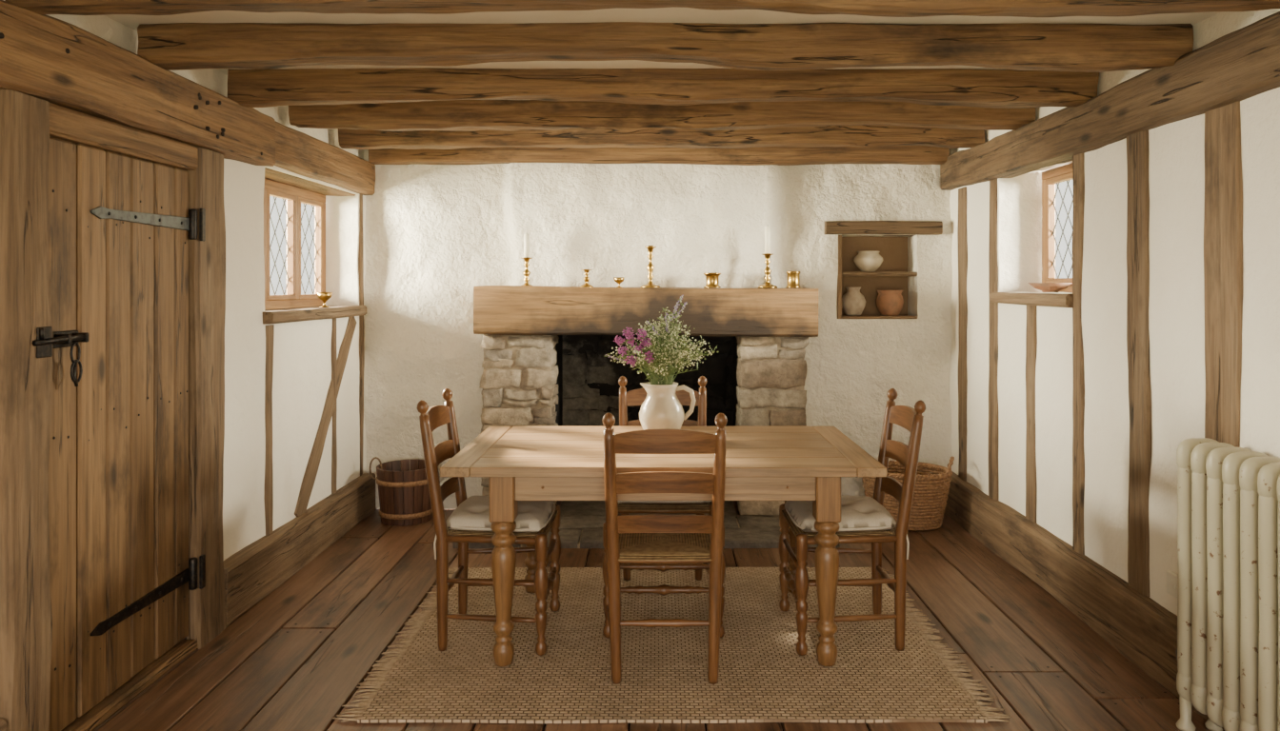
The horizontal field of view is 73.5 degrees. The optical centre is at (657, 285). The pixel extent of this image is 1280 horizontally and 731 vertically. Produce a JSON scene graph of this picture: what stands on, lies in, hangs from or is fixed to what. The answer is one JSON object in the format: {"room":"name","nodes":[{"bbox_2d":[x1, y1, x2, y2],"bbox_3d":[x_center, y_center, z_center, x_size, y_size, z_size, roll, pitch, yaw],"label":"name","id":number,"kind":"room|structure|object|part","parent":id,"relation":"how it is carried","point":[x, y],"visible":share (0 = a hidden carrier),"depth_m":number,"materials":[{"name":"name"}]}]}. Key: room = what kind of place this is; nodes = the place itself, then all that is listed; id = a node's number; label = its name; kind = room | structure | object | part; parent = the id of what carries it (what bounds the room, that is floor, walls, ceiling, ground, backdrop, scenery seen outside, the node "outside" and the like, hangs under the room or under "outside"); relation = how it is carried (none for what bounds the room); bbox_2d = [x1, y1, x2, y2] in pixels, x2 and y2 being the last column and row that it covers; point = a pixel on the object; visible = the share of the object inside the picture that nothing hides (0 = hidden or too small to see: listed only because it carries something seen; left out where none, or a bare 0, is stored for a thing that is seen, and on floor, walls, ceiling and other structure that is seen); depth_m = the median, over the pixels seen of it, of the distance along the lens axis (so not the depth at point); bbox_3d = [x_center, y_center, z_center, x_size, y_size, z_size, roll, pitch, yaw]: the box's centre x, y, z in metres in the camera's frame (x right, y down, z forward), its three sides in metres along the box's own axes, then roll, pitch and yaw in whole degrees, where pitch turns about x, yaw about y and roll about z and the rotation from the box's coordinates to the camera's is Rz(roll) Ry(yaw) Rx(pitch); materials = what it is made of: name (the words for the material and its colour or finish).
{"room":"traditional dwelling","nodes":[
{"label":"traditional dwelling","id":0,"kind":"room"},
{"bbox_2d":[3,0,366,560],"bbox_3d":[-1.984,0.258,2.120,0.254,2.345,6.840,0,0,0],"label":"wall","id":1,"kind":"structure","parent":0,"point":[302,355],"depth_m":4.15,"materials":[{"name":"white paint"}]},
{"bbox_2d":[0,719,6,730],"bbox_3d":[-1.850,1.317,0.585,0.118,0.253,3.570,0,0,0],"label":"baseboard","id":2,"kind":"structure","parent":1,"relation":"attached to","point":[3,724],"depth_m":2.36,"materials":[{"name":"brown wood"}]},
{"bbox_2d":[48,102,198,170],"bbox_3d":[-1.860,-0.501,2.965,0.103,0.098,0.830,0,0,0],"label":"lintel","id":3,"kind":"object","parent":1,"relation":"attached to","point":[66,124],"visible":0.76,"depth_m":2.89,"materials":[{"name":"brown wood"}]},
{"bbox_2d":[0,0,275,166],"bbox_3d":[-1.858,-0.668,1.445,0.186,0.260,5.090,0,0,0],"label":"timber plate","id":4,"kind":"object","parent":1,"relation":"attached to","point":[100,78],"visible":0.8,"depth_m":2.82,"materials":[{"name":"brown wood"}]},
{"bbox_2d":[0,32,262,155],"bbox_3d":[-1.776,-0.666,3.079,0.012,0.168,1.542,0,0,0],"label":"pegs","id":5,"kind":"object","parent":4,"relation":"in","point":[2,36],"depth_m":3.38,"materials":[{"name":"brown wood"}]},
{"bbox_2d":[263,324,274,535],"bbox_3d":[-1.888,0.695,4.120,0.072,1.010,0.076,0,0,0],"label":"stud","id":6,"kind":"object","parent":1,"relation":"attached to","point":[270,330],"visible":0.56,"depth_m":4.11,"materials":[{"name":"brown wood"}]},
{"bbox_2d":[263,179,325,309],"bbox_3d":[-2.095,-0.217,4.728,0.056,0.695,1.255,0,0,0],"label":"window","id":7,"kind":"structure","parent":1,"relation":"in","point":[294,196],"depth_m":4.89,"materials":[{"name":"brown wood"}]},
{"bbox_2d":[223,473,375,627],"bbox_3d":[-1.849,1.314,4.522,0.120,0.256,1.875,0,0,0],"label":"baseboard","id":8,"kind":"structure","parent":1,"relation":"attached to","point":[253,572],"depth_m":4.22,"materials":[{"name":"brown wood"}]},
{"bbox_2d":[264,167,355,196],"bbox_3d":[-1.990,-0.588,4.725,0.224,0.057,1.290,0,0,0],"label":"lintel","id":9,"kind":"object","parent":1,"relation":"attached to","point":[270,174],"visible":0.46,"depth_m":4.76,"materials":[{"name":"brown wood"}]},
{"bbox_2d":[262,305,366,324],"bbox_3d":[-1.970,0.155,4.720,0.302,0.065,1.320,0,0,0],"label":"window sill","id":10,"kind":"structure","parent":1,"relation":"attached to","point":[305,313],"depth_m":4.57,"materials":[{"name":"brown wood"}]},
{"bbox_2d":[317,292,332,307],"bbox_3d":[-1.870,0.080,4.820,0.084,0.086,0.084,0,0,0],"label":"goblet","id":11,"kind":"object","parent":10,"relation":"on","point":[323,296],"visible":1,"depth_m":4.79,"materials":[{"name":"gold metal"}]},
{"bbox_2d":[274,120,375,195],"bbox_3d":[-1.880,-0.683,4.735,0.165,0.214,1.490,0,0,0],"label":"timber plate","id":12,"kind":"object","parent":1,"relation":"attached to","point":[298,152],"visible":0.71,"depth_m":4.62,"materials":[{"name":"brown wood"}]},
{"bbox_3d":[-1.880,-0.683,4.735,0.165,0.214,1.490,0,0,0],"label":"plate","id":13,"kind":"part","parent":12,"relation":"part of","materials":[{"name":"brown wood"}]},
{"bbox_2d":[294,316,356,517],"bbox_3d":[-1.887,0.705,4.860,0.068,1.082,0.907,0,0,0],"label":"brace","id":14,"kind":"object","parent":1,"relation":"attached to","point":[309,479],"visible":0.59,"depth_m":4.77,"materials":[{"name":"brown wood"}]},
{"bbox_2d":[330,318,337,494],"bbox_3d":[-1.886,0.695,4.946,0.069,1.010,0.050,0,0,0],"label":"stud","id":15,"kind":"object","parent":1,"relation":"attached to","point":[333,330],"visible":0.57,"depth_m":4.93,"materials":[{"name":"brown wood"}]},
{"bbox_2d":[358,194,364,476],"bbox_3d":[-1.886,0.300,5.405,0.067,1.800,0.058,0,0,0],"label":"stud","id":16,"kind":"object","parent":1,"relation":"attached to","point":[361,239],"depth_m":5.39,"materials":[{"name":"brown wood"}]},
{"bbox_2d":[92,500,1211,730],"bbox_3d":[0.005,1.441,2.680,4.350,0.024,10.634,0,0,0],"label":"floor","id":17,"kind":"structure","parent":0,"point":[291,662],"depth_m":3.34,"materials":[{"name":"brown wood"}]},
{"bbox_2d":[0,89,52,730],"bbox_3d":[-1.865,0.443,2.465,0.154,1.975,0.205,0,0,0],"label":"post","id":18,"kind":"object","parent":17,"relation":"on","point":[26,380],"visible":0.98,"depth_m":2.43,"materials":[{"name":"brown wood"}]},
{"bbox_2d":[60,640,197,730],"bbox_3d":[-1.859,1.408,2.962,0.122,0.044,0.785,0,0,0],"label":"threshold","id":19,"kind":"object","parent":17,"relation":"on","point":[90,721],"visible":0.61,"depth_m":2.97,"materials":[{"name":"brown wood"}]},
{"bbox_2d":[183,147,225,649],"bbox_3d":[-1.864,0.443,3.474,0.144,1.975,0.229,0,0,0],"label":"post","id":20,"kind":"object","parent":17,"relation":"on","point":[207,259],"visible":0.63,"depth_m":3.43,"materials":[{"name":"brown wood"}]},
{"bbox_2d":[31,137,205,730],"bbox_3d":[-1.822,0.463,2.925,0.102,1.830,0.941,0,0,0],"label":"door","id":21,"kind":"structure","parent":20,"relation":"attached to","point":[120,227],"depth_m":2.89,"materials":[{"name":"brown wood"}]},
{"bbox_2d":[369,457,432,526],"bbox_3d":[-1.530,1.238,5.240,0.362,0.381,0.362,0,0,40],"label":"wooden tub","id":22,"kind":"object","parent":17,"relation":"on","point":[403,492],"visible":0.9,"depth_m":5.10,"materials":[{"name":"brown wood"}]},
{"bbox_2d":[479,334,559,503],"bbox_3d":[-0.854,0.868,5.342,0.471,1.149,0.316,0,0,0],"label":"pier","id":23,"kind":"object","parent":17,"relation":"on","point":[519,386],"visible":0.53,"depth_m":5.22,"materials":[{"name":"stone"}]},
{"bbox_2d":[452,500,839,551],"bbox_3d":[-0.061,1.422,5.309,2.115,0.063,1.293,0,0,0],"label":"hearth","id":24,"kind":"object","parent":17,"relation":"on","point":[581,522],"visible":0.34,"depth_m":4.93,"materials":[{"name":"grey stone"}]},
{"bbox_2d":[555,335,738,503],"bbox_3d":[-0.065,0.800,5.735,1.600,1.260,0.490,0,0,0],"label":"firebox sides","id":25,"kind":"object","parent":17,"relation":"on","point":[559,347],"visible":0.02,"depth_m":5.85,"materials":[{"name":"black stone"}]},
{"bbox_2d":[562,334,733,426],"bbox_3d":[-0.072,0.799,6.071,1.401,1.304,0.199,0,0,0],"label":"firebox","id":26,"kind":"object","parent":17,"relation":"on","point":[590,386],"visible":0.22,"depth_m":6.00,"materials":[{"name":"stone"}]},
{"bbox_2d":[332,567,1011,723],"bbox_3d":[0.050,1.423,3.560,2.242,0.012,1.531,0,0,0],"label":"jute rug","id":27,"kind":"object","parent":17,"relation":"on","point":[762,677],"visible":0.79,"depth_m":3.18,"materials":[{"name":"beige wicker"}]},
{"bbox_2d":[416,388,560,656],"bbox_3d":[-0.675,0.930,3.510,0.514,0.974,0.498,0,0,0],"label":"dining chair","id":28,"kind":"object","parent":27,"relation":"on","point":[470,522],"visible":0.86,"depth_m":3.32,"materials":[{"name":"brown wood"}]},
{"bbox_2d":[440,426,886,666],"bbox_3d":[0.022,1.041,3.595,1.634,0.752,0.930,0,0,0],"label":"dining table","id":29,"kind":"object","parent":27,"relation":"on","point":[785,464],"visible":0.84,"depth_m":3.19,"materials":[{"name":"brown wood"}]},
{"bbox_2d":[603,295,718,429],"bbox_3d":[0.017,0.352,3.700,0.479,0.624,0.350,0,0,-20],"label":"jug","id":30,"kind":"object","parent":29,"relation":"on","point":[661,409],"visible":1,"depth_m":3.67,"materials":[{"name":"beige ceramic"}]},
{"bbox_2d":[601,413,727,684],"bbox_3d":[0.027,0.930,3.222,0.498,0.974,0.514,0,0,0],"label":"dining chair","id":31,"kind":"object","parent":27,"relation":"on","point":[627,539],"visible":1,"depth_m":3.03,"materials":[{"name":"brown wood"}]},
{"bbox_2d":[618,376,711,580],"bbox_3d":[0.027,0.930,3.970,0.498,0.974,0.514,0,0,0],"label":"dining chair","id":32,"kind":"object","parent":27,"relation":"on","point":[635,397],"visible":0.17,"depth_m":3.77,"materials":[{"name":"brown wood"}]},
{"bbox_2d":[778,388,926,656],"bbox_3d":[0.785,0.930,3.510,0.514,0.974,0.498,0,0,0],"label":"dining chair","id":33,"kind":"object","parent":27,"relation":"on","point":[864,519],"visible":0.83,"depth_m":3.33,"materials":[{"name":"brown wood"}]},
{"bbox_2d":[735,336,809,516],"bbox_3d":[0.709,0.866,5.343,0.440,1.143,0.289,0,0,0],"label":"pier","id":34,"kind":"object","parent":17,"relation":"on","point":[771,371],"visible":0.66,"depth_m":5.22,"materials":[{"name":"stone"}]},
{"bbox_2d":[473,285,819,337],"bbox_3d":[-0.068,0.155,5.319,2.065,0.311,0.397,0,0,0],"label":"mantel beam","id":35,"kind":"structure","parent":34,"relation":"on","point":[497,310],"depth_m":5.13,"materials":[{"name":"brown wood"}]},
{"bbox_2d":[520,233,532,285],"bbox_3d":[-0.802,-0.157,5.270,0.096,0.342,0.096,0,0,0],"label":"brass candlestick","id":36,"kind":"object","parent":35,"relation":"on","point":[526,258],"visible":0.83,"depth_m":5.26,"materials":[{"name":"gold metal"}]},
{"bbox_2d":[580,269,593,287],"bbox_3d":[-0.433,-0.043,5.270,0.087,0.115,0.087,0,0,0],"label":"brass candlestick","id":37,"kind":"object","parent":35,"relation":"on","point":[586,279],"visible":0.89,"depth_m":5.25,"materials":[{"name":"gold metal"}]},
{"bbox_2d":[613,277,624,287],"bbox_3d":[-0.234,-0.018,5.270,0.071,0.064,0.071,0,0,0],"label":"goblet","id":38,"kind":"object","parent":35,"relation":"on","point":[618,280],"visible":0.91,"depth_m":5.25,"materials":[{"name":"gold metal"}]},
{"bbox_2d":[640,245,660,287],"bbox_3d":[-0.041,-0.116,5.270,0.129,0.260,0.129,0,0,0],"label":"brass candlestick","id":39,"kind":"object","parent":35,"relation":"on","point":[650,267],"visible":0.91,"depth_m":5.25,"materials":[{"name":"gold metal"}]},
{"bbox_2d":[703,272,720,287],"bbox_3d":[0.340,-0.033,5.270,0.110,0.094,0.110,0,0,0],"label":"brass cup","id":40,"kind":"object","parent":35,"relation":"on","point":[711,278],"visible":1,"depth_m":5.23,"materials":[{"name":"gold metal"}]},
{"bbox_2d":[757,226,778,287],"bbox_3d":[0.679,-0.180,5.270,0.125,0.387,0.125,0,0,0],"label":"brass candlestick","id":41,"kind":"object","parent":35,"relation":"on","point":[767,270],"visible":1,"depth_m":5.26,"materials":[{"name":"gold metal"}]},
{"bbox_2d":[785,271,800,287],"bbox_3d":[0.837,-0.037,5.270,0.088,0.102,0.088,0,0,0],"label":"brass cup","id":42,"kind":"object","parent":35,"relation":"on","point":[792,277],"visible":1,"depth_m":5.24,"materials":[{"name":"gold metal"}]},
{"bbox_2d":[861,457,954,531],"bbox_3d":[1.490,1.217,5.140,0.480,0.420,0.480,0,0,-25],"label":"wicker basket","id":43,"kind":"object","parent":17,"relation":"on","point":[930,492],"visible":0.56,"depth_m":4.98,"materials":[{"name":"brown wicker"}]},
{"bbox_2d":[1175,438,1279,730],"bbox_3d":[1.752,0.961,2.462,0.151,0.936,0.824,0,0,0],"label":"radiator","id":44,"kind":"object","parent":17,"relation":"on","point":[1228,650],"visible":1,"depth_m":2.53,"materials":[{"name":"metal"}]},
{"bbox_2d":[363,148,952,509],"bbox_3d":[0.005,0.258,5.494,3.868,2.345,0.295,0,0,-3],"label":"wall","id":45,"kind":"structure","parent":0,"point":[434,233],"depth_m":5.47,"materials":[{"name":"paint"}]},
{"bbox_2d":[836,235,908,319],"bbox_3d":[1.407,-0.055,5.590,0.575,0.600,0.200,0,0,0],"label":"niche lining","id":46,"kind":"object","parent":45,"relation":"attached to","point":[893,250],"visible":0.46,"depth_m":5.69,"materials":[{"name":"brown wood"}]},
{"bbox_2d":[841,287,865,316],"bbox_3d":[1.278,0.102,5.580,0.160,0.185,0.160,0,0,0],"label":"ceramic jug","id":47,"kind":"object","parent":46,"relation":"on","point":[853,302],"visible":0.99,"depth_m":5.53,"materials":[{"name":"grey ceramic"}]},
{"bbox_2d":[853,251,883,271],"bbox_3d":[1.375,-0.157,5.580,0.190,0.132,0.190,0,0,0],"label":"ceramic bowl","id":48,"kind":"object","parent":46,"relation":"on","point":[865,261],"visible":0.88,"depth_m":5.52,"materials":[{"name":"beige ceramic"}]},
{"bbox_2d":[841,271,917,276],"bbox_3d":[1.426,-0.075,5.580,0.478,0.029,0.190,0,0,0],"label":"niche shelf","id":49,"kind":"object","parent":46,"relation":"attached to","point":[844,273],"depth_m":5.49,"materials":[{"name":"brown wood"}]},
{"bbox_2d":[841,315,917,319],"bbox_3d":[1.426,0.207,5.580,0.478,0.022,0.190,0,0,0],"label":"niche shelf","id":50,"kind":"object","parent":46,"relation":"attached to","point":[843,316],"depth_m":5.49,"materials":[{"name":"brown wood"}]},
{"bbox_2d":[876,290,903,316],"bbox_3d":[1.515,0.113,5.580,0.176,0.165,0.176,0,0,0],"label":"ceramic pot","id":51,"kind":"object","parent":46,"relation":"on","point":[889,303],"visible":1,"depth_m":5.51,"materials":[{"name":"ceramic"}]},
{"bbox_2d":[824,220,942,236],"bbox_3d":[1.433,-0.369,5.508,0.735,0.094,0.228,0,0,0],"label":"lintel","id":52,"kind":"object","parent":45,"relation":"attached to","point":[915,228],"depth_m":5.40,"materials":[{"name":"brown wood"}]},
{"bbox_2d":[103,7,1220,129],"bbox_3d":[0.005,-0.915,2.090,4.350,0.001,7.380,0,0,0],"label":"ceiling","id":53,"kind":"structure","parent":0,"point":[659,14],"depth_m":2.95,"materials":[{"name":"paint"}]},
{"bbox_2d":[5,0,1279,17],"bbox_3d":[0.025,-0.854,2.444,3.674,0.174,0.142,0,0,0],"label":"ceiling beam","id":54,"kind":"structure","parent":53,"relation":"attached to","point":[869,8],"depth_m":2.42,"materials":[{"name":"brown wood"}]},
{"bbox_2d":[368,145,949,165],"bbox_3d":[0.010,-0.847,5.399,3.620,0.184,0.128,0,0,0],"label":"ceiling beam","id":55,"kind":"structure","parent":53,"relation":"attached to","point":[881,154],"depth_m":5.34,"materials":[{"name":"brown wood"}]},
{"bbox_2d":[338,124,984,149],"bbox_3d":[0.025,-0.869,4.931,3.674,0.163,0.146,0,0,0],"label":"ceiling beam","id":56,"kind":"structure","parent":53,"relation":"attached to","point":[868,135],"depth_m":4.87,"materials":[{"name":"brown wood"}]},
{"bbox_2d":[288,100,1035,131],"bbox_3d":[0.025,-0.860,4.279,3.674,0.178,0.149,0,0,0],"label":"ceiling beam","id":57,"kind":"structure","parent":53,"relation":"attached to","point":[458,115],"depth_m":4.22,"materials":[{"name":"brown wood"}]},
{"bbox_2d":[227,67,1099,108],"bbox_3d":[0.025,-0.853,3.668,3.674,0.181,0.152,0,0,0],"label":"ceiling beam","id":58,"kind":"structure","parent":53,"relation":"attached to","point":[995,89],"depth_m":3.61,"materials":[{"name":"brown wood"}]},
{"bbox_2d":[137,21,1193,72],"bbox_3d":[0.025,-0.857,3.042,3.674,0.201,0.153,0,0,0],"label":"ceiling beam","id":59,"kind":"structure","parent":53,"relation":"attached to","point":[1076,48],"depth_m":2.98,"materials":[{"name":"brown wood"}]},
{"bbox_2d":[949,8,1279,616],"bbox_3d":[2.005,0.258,2.120,0.301,2.345,6.841,0,0,0],"label":"wall","id":60,"kind":"structure","parent":0,"point":[1176,160],"depth_m":3.50,"materials":[{"name":"white paint"}]},
{"bbox_2d":[957,186,967,481],"bbox_3d":[1.896,0.295,5.259,0.068,1.790,0.132,0,0,0],"label":"stud","id":61,"kind":"object","parent":60,"relation":"attached to","point":[962,230],"depth_m":5.24,"materials":[{"name":"brown wood"}]},
{"bbox_2d":[988,179,999,500],"bbox_3d":[1.897,0.295,4.775,0.071,1.790,0.108,0,0,0],"label":"stud","id":62,"kind":"object","parent":60,"relation":"attached to","point":[993,477],"depth_m":4.76,"materials":[{"name":"brown wood"}]},
{"bbox_2d":[989,292,1072,307],"bbox_3d":[2.000,0.067,4.290,0.332,0.066,0.880,0,0,0],"label":"window sill","id":63,"kind":"structure","parent":60,"relation":"attached to","point":[1059,300],"depth_m":4.18,"materials":[{"name":"brown wood"}]},
{"bbox_2d":[1027,282,1072,292],"bbox_3d":[1.960,0.011,4.270,0.210,0.049,0.210,0,0,0],"label":"terracotta bowl","id":64,"kind":"object","parent":63,"relation":"on","point":[1044,287],"visible":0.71,"depth_m":4.21,"materials":[{"name":"orange ceramic"}]},
{"bbox_2d":[1025,305,1037,523],"bbox_3d":[1.897,0.645,4.296,0.070,1.090,0.103,0,0,0],"label":"stud","id":65,"kind":"object","parent":60,"relation":"attached to","point":[1031,310],"visible":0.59,"depth_m":4.28,"materials":[{"name":"brown wood"}]},
{"bbox_2d":[1041,162,1073,292],"bbox_3d":[2.135,-0.292,4.287,0.056,0.665,0.825,0,0,0],"label":"window","id":66,"kind":"structure","parent":60,"relation":"in","point":[1050,178],"depth_m":4.62,"materials":[{"name":"brown wood"}]},
{"bbox_2d":[1072,153,1084,555],"bbox_3d":[1.899,0.295,3.819,0.071,1.790,0.097,0,0,0],"label":"stud","id":67,"kind":"object","parent":60,"relation":"attached to","point":[1078,160],"depth_m":3.80,"materials":[{"name":"brown wood"}]},
{"bbox_2d":[944,471,1224,730],"bbox_3d":[1.860,1.311,2.130,0.125,0.269,6.660,0,0,0],"label":"baseboard","id":68,"kind":"structure","parent":60,"relation":"attached to","point":[1145,632],"depth_m":3.68,"materials":[{"name":"brown wood"}]},
{"bbox_2d":[940,11,1279,190],"bbox_3d":[1.881,-0.698,2.190,0.168,0.238,6.580,0,0,0],"label":"timber plate","id":69,"kind":"object","parent":60,"relation":"attached to","point":[1242,64],"visible":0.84,"depth_m":3.23,"materials":[{"name":"brown wood"}]},
{"bbox_3d":[1.881,-0.698,2.190,0.168,0.238,6.580,0,0,0],"label":"plate","id":70,"kind":"part","parent":69,"relation":"part of","materials":[{"name":"brown wood"}]},
{"bbox_2d":[1126,130,1151,597],"bbox_3d":[1.894,0.295,3.339,0.070,1.790,0.140,0,0,0],"label":"stud","id":71,"kind":"object","parent":60,"relation":"attached to","point":[1137,144],"depth_m":3.32,"materials":[{"name":"brown wood"}]},
{"bbox_2d":[1166,570,1178,599],"bbox_3d":[1.871,1.085,3.100,0.023,0.085,0.085,0,0,0],"label":"wall socket","id":72,"kind":"object","parent":60,"relation":"attached to","point":[1171,577],"visible":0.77,"depth_m":3.11,"materials":[{"name":"beige plastic"}]},
{"bbox_2d":[1203,101,1242,447],"bbox_3d":[1.896,0.295,2.841,0.074,1.790,0.178,0,0,0],"label":"stud","id":73,"kind":"object","parent":60,"relation":"attached to","point":[1223,214],"depth_m":2.83,"materials":[{"name":"brown wood"}]}
]}

